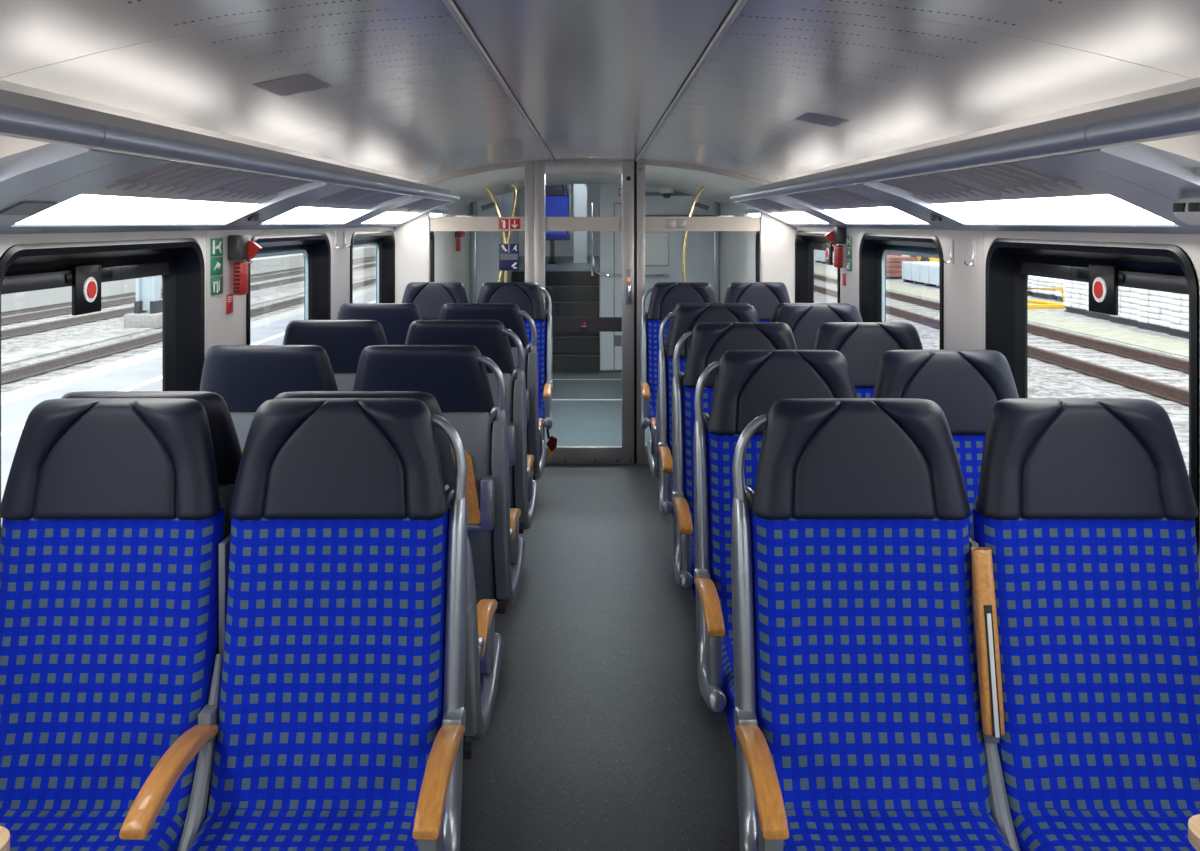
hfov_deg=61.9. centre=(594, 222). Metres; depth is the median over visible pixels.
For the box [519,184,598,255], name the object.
wall
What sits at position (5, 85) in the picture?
rail
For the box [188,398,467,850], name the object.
seat
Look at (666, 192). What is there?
dome camera
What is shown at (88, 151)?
luggage rack
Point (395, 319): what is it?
seat
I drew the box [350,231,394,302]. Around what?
window
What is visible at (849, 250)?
exit sign
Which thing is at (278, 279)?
railway track
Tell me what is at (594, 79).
ceiling
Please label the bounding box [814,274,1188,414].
railway track
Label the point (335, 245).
coat hook
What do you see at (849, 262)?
exit sign
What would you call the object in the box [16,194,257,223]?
light panel
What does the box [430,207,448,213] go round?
trim
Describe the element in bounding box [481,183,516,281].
pole
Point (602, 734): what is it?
floor
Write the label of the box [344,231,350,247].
coat hook
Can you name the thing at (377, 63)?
ceiling
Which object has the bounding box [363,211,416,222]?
light panel
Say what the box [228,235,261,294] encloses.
hammer
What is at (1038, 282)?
pallet
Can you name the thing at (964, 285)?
wall
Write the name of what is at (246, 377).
seat
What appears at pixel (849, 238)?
exit sign
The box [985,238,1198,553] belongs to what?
window
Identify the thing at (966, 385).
seat
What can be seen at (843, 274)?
instruction label
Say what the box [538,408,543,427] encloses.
seat cushion
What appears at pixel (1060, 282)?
pallet
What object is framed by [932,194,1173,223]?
light panel
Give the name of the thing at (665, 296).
seat
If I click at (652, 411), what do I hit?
seat cushion
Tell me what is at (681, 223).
sticker
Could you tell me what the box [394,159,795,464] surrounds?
wall
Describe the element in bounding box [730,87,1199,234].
luggage rack
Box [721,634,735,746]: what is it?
seat cushion
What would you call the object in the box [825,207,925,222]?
light panel
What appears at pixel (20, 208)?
grille
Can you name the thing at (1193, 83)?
rail
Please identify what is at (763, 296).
seat
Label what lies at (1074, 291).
pallet
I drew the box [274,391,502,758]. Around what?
seat
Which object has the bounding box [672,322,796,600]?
seat
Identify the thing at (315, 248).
window
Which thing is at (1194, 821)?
armrest
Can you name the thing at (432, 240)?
window
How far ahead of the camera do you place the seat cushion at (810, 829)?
1.92 m
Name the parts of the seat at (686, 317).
frame, armrest, grab handle, backrest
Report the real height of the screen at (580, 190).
1.220 m
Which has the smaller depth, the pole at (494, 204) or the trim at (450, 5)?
the trim at (450, 5)
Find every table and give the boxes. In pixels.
[0,826,9,850]
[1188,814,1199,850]
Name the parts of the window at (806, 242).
lock plate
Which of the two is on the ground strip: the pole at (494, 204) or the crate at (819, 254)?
the crate at (819, 254)
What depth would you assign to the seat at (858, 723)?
2.08 m
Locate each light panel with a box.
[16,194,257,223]
[264,207,364,222]
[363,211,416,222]
[430,213,441,216]
[748,213,759,216]
[773,211,826,222]
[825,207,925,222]
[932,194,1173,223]
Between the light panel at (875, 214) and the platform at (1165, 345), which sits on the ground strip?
the platform at (1165, 345)
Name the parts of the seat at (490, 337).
grab handle, panel, frame, armrest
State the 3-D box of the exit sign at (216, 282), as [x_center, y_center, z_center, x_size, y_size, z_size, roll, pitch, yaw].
[-1.356,0.224,3.590,0.004,0.064,0.110,0,0,0]
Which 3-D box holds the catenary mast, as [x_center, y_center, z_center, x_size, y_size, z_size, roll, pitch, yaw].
[-9.200,-1.350,20.600,0.720,7.000,0.720,0,0,0]
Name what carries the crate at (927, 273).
on the ground strip
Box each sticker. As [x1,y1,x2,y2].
[666,219,675,227]
[677,219,686,227]
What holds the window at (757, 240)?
in the wall at (964, 285)
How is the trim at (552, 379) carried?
attached to the door
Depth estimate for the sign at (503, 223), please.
6.75 m
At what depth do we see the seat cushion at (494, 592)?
3.29 m
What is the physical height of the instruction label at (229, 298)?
0.070 m
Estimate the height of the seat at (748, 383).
1.245 m
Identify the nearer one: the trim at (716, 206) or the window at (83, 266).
the window at (83, 266)
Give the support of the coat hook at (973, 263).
attached to the wall at (964, 285)
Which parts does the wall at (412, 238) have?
panel, rail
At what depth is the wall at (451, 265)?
3.78 m
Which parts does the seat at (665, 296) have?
armrest, frame, grab handle, backrest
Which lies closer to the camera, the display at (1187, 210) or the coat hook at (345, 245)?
the display at (1187, 210)
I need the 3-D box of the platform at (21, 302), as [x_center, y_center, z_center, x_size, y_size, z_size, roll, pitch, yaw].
[-16.550,1.813,65.000,5.900,0.674,170.000,0,0,0]
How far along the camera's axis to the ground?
15.99 m
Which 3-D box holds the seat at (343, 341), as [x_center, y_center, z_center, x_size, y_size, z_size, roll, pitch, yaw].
[-1.020,1.008,4.237,0.502,1.245,0.735,0,0,0]
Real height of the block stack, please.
0.830 m
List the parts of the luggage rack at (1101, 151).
arm, rod, rod, rod, rod, rod, rod, arm, rod, rod, rod, rod, rod, rod, rod, rod, rod, rod, rod, rod, arm, rod, rod, rod, rod, knob, rod, rod, rod, rod, rod, wall rail, rod, rod, rod, rod, arm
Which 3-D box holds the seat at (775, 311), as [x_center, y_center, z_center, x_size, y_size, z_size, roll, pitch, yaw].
[1.034,1.008,5.098,0.501,1.245,0.685,0,0,0]
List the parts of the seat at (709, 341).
frame, armrest, grab handle, backrest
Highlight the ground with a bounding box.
[1,257,1188,475]
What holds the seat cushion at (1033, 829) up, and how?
on the seat at (1085, 578)
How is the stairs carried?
on the floor at (602, 734)
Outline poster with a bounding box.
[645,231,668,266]
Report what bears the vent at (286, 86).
attached to the ceiling at (377, 63)
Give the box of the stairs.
[512,270,599,371]
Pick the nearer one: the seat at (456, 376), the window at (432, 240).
the seat at (456, 376)
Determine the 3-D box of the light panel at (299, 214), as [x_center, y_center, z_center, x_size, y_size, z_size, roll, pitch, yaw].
[-1.252,-0.041,4.513,0.139,0.087,1.335,0,0,0]
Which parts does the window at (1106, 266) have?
lock plate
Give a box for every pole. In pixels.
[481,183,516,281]
[682,186,708,281]
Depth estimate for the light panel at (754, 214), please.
7.46 m
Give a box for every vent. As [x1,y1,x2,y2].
[252,73,330,96]
[795,112,848,126]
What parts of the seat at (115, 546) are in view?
backrest, armrest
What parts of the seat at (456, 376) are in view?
grab handle, panel, frame, armrest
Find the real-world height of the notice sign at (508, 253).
0.180 m
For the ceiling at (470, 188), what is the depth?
8.83 m
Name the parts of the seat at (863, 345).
backrest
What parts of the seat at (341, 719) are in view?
backrest, armrest, grab handle, frame, panel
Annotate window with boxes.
[0,238,204,541]
[246,233,330,344]
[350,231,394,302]
[430,231,434,281]
[755,231,759,281]
[795,231,839,302]
[859,233,943,349]
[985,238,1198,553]
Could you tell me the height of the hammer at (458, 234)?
0.225 m
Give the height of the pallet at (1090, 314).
1.044 m
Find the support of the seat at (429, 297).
on the floor at (602, 734)
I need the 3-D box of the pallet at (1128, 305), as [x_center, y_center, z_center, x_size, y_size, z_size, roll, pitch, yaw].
[11.649,1.616,21.040,1.078,1.044,1.200,0,0,0]
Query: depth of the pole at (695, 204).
8.98 m
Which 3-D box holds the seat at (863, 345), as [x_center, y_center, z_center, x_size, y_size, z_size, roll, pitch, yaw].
[1.035,1.008,3.587,0.502,1.245,0.735,0,0,0]
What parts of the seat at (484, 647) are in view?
panel, frame, armrest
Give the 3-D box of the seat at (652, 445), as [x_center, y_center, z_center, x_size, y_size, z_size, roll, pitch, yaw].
[0.540,1.008,5.098,0.525,1.245,0.685,0,0,0]
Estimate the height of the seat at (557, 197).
1.245 m
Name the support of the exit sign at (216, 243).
attached to the wall at (451, 265)
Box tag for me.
[546,428,556,458]
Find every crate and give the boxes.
[815,250,833,264]
[902,261,939,287]
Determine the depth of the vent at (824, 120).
3.54 m
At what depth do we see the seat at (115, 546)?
2.08 m
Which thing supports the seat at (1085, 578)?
on the floor at (602, 734)
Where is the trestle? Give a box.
[1028,287,1065,308]
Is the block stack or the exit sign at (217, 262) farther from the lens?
the block stack
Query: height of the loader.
2.100 m
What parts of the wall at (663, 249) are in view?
vertical rail, corner panel, handrail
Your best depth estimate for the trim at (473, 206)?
10.85 m
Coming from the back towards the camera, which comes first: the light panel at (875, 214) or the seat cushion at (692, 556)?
the light panel at (875, 214)
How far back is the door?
6.74 m
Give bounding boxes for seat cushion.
[0,808,184,850]
[188,808,417,850]
[493,583,499,602]
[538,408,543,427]
[545,231,567,239]
[649,408,655,431]
[690,542,695,600]
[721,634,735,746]
[783,808,1012,850]
[1012,808,1199,850]
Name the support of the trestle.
on the ground strip
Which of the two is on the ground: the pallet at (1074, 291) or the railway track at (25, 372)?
the railway track at (25, 372)
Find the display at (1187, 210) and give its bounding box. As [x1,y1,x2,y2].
[1173,198,1199,224]
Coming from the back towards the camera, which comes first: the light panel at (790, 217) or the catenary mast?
the catenary mast
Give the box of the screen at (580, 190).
[574,184,586,262]
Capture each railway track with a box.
[1,258,375,344]
[1,278,375,393]
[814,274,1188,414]
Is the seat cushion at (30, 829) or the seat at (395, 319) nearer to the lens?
the seat cushion at (30, 829)
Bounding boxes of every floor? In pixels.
[460,371,739,850]
[513,256,598,270]
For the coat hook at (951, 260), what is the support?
attached to the wall at (964, 285)
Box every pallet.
[1028,275,1032,295]
[1031,276,1056,299]
[1055,279,1065,301]
[1063,280,1087,314]
[1085,282,1112,320]
[1110,286,1139,326]
[1168,293,1188,338]
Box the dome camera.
[660,187,672,197]
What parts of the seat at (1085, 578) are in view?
armrest, backrest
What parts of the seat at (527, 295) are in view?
backrest, grab handle, armrest, frame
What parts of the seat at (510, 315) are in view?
grab handle, panel, frame, armrest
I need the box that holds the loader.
[910,255,938,261]
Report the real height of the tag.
0.212 m
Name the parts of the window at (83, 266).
lock plate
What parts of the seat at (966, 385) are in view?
backrest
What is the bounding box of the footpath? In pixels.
[1,271,375,365]
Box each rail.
[0,80,421,182]
[768,79,1199,182]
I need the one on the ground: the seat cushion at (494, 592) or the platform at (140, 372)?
the platform at (140, 372)
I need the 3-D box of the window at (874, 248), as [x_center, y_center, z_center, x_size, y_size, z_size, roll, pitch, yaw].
[1.405,0.440,4.508,0.114,0.788,1.223,0,0,0]
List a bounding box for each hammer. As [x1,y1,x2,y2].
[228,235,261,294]
[455,231,465,250]
[825,227,845,267]
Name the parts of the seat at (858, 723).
panel, frame, grab handle, armrest, backrest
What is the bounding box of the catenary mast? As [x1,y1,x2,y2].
[124,275,161,328]
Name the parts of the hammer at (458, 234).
hammer handle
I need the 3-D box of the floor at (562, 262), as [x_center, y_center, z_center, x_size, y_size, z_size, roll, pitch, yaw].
[0.000,0.625,15.290,2.900,0.050,5.420,0,0,0]
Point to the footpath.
(60, 346)
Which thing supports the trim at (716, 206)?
attached to the wall at (964, 285)
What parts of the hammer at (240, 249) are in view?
hammer handle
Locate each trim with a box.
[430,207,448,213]
[442,0,553,160]
[470,202,476,302]
[552,379,621,399]
[635,0,747,160]
[713,202,719,302]
[741,207,759,213]
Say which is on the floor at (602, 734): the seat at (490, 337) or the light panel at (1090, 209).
the seat at (490, 337)
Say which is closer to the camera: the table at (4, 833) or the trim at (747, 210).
the table at (4, 833)
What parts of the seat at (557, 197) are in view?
backrest, frame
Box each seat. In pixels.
[0,398,230,850]
[61,391,241,822]
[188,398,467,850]
[200,345,337,452]
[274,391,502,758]
[283,320,387,391]
[337,303,421,344]
[353,345,524,613]
[402,282,467,319]
[405,320,537,533]
[438,303,546,479]
[477,282,552,428]
[545,184,571,263]
[640,282,715,431]
[647,303,749,478]
[658,305,759,514]
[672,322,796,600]
[693,350,856,746]
[724,282,790,321]
[731,398,1012,850]
[770,303,849,321]
[776,305,862,349]
[814,322,922,397]
[873,350,1018,536]
[969,398,1199,850]
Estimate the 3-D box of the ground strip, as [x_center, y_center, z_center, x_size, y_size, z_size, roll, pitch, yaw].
[24.650,2.144,65.000,30.700,0.012,170.000,0,0,0]
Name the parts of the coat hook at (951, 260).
plate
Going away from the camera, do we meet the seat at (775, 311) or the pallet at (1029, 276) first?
the seat at (775, 311)
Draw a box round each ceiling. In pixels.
[0,0,550,180]
[419,161,770,202]
[455,0,734,159]
[639,0,1199,180]
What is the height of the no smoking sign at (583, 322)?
0.075 m
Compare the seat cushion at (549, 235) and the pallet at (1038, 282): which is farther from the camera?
the pallet at (1038, 282)
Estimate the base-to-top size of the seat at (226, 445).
1.245 m
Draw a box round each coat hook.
[334,232,341,248]
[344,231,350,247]
[943,240,953,263]
[964,241,975,265]
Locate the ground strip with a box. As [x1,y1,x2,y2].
[814,249,1188,359]
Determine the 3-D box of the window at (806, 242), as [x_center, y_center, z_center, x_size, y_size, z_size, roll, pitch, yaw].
[1.405,0.440,6.157,0.114,0.788,1.223,0,0,0]
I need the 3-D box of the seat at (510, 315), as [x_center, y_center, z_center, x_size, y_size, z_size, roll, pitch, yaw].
[-0.521,1.008,5.058,0.527,1.245,0.736,0,0,0]
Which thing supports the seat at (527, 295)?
on the floor at (602, 734)
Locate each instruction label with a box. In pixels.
[226,294,232,313]
[842,273,845,285]
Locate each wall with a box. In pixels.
[0,136,518,355]
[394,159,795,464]
[476,192,512,299]
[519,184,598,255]
[591,184,713,370]
[720,134,1199,575]
[1137,289,1171,333]
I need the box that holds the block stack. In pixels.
[886,255,916,278]
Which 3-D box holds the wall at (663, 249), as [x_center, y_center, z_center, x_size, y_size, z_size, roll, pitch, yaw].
[0.656,0.180,11.697,1.398,2.900,1.607,0,0,0]
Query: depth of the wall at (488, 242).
11.00 m
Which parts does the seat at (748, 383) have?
grab handle, armrest, frame, backrest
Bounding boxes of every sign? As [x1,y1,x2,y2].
[211,238,222,256]
[211,257,222,275]
[211,276,222,294]
[499,219,519,228]
[499,244,518,269]
[580,319,587,329]
[847,236,851,246]
[847,248,851,258]
[847,260,851,270]
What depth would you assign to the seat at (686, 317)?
4.64 m
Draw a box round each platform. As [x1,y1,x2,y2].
[1,246,375,315]
[1,286,375,524]
[814,267,1188,357]
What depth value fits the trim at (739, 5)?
2.55 m
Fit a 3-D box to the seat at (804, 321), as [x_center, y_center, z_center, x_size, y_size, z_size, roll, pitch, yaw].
[1.034,1.008,4.402,0.501,1.245,0.685,0,0,0]
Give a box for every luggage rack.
[0,89,459,233]
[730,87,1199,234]
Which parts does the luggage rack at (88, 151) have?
arm, rod, rod, rod, rod, wall rail, rod, rod, rod, rod, rod, knob, rod, rod, rod, rod, arm, rod, rod, rod, rod, rod, rod, rod, rod, rod, rod, rod, rod, arm, rod, rod, rod, rod, rod, rod, arm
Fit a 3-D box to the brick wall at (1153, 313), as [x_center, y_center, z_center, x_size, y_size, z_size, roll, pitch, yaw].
[11.551,1.616,19.760,1.078,1.044,1.200,0,0,0]
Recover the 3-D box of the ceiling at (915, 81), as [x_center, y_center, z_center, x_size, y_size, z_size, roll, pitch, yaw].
[0.726,-0.374,3.522,0.879,0.187,6.449,0,0,0]
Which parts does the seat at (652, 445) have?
frame, armrest, panel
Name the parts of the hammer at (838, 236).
hammer handle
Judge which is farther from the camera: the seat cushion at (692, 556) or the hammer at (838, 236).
the hammer at (838, 236)
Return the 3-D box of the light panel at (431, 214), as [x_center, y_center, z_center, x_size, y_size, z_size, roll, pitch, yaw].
[-1.252,-0.041,7.320,0.139,0.087,0.840,0,0,0]
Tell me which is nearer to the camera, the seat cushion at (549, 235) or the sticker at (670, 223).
the sticker at (670, 223)
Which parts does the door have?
handle, pull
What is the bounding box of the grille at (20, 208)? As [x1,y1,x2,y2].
[0,201,56,215]
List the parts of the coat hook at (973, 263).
plate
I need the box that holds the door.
[534,160,640,463]
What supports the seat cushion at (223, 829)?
on the seat at (341, 719)
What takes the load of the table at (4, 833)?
attached to the wall at (451, 265)
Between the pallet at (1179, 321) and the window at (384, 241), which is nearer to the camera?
the window at (384, 241)

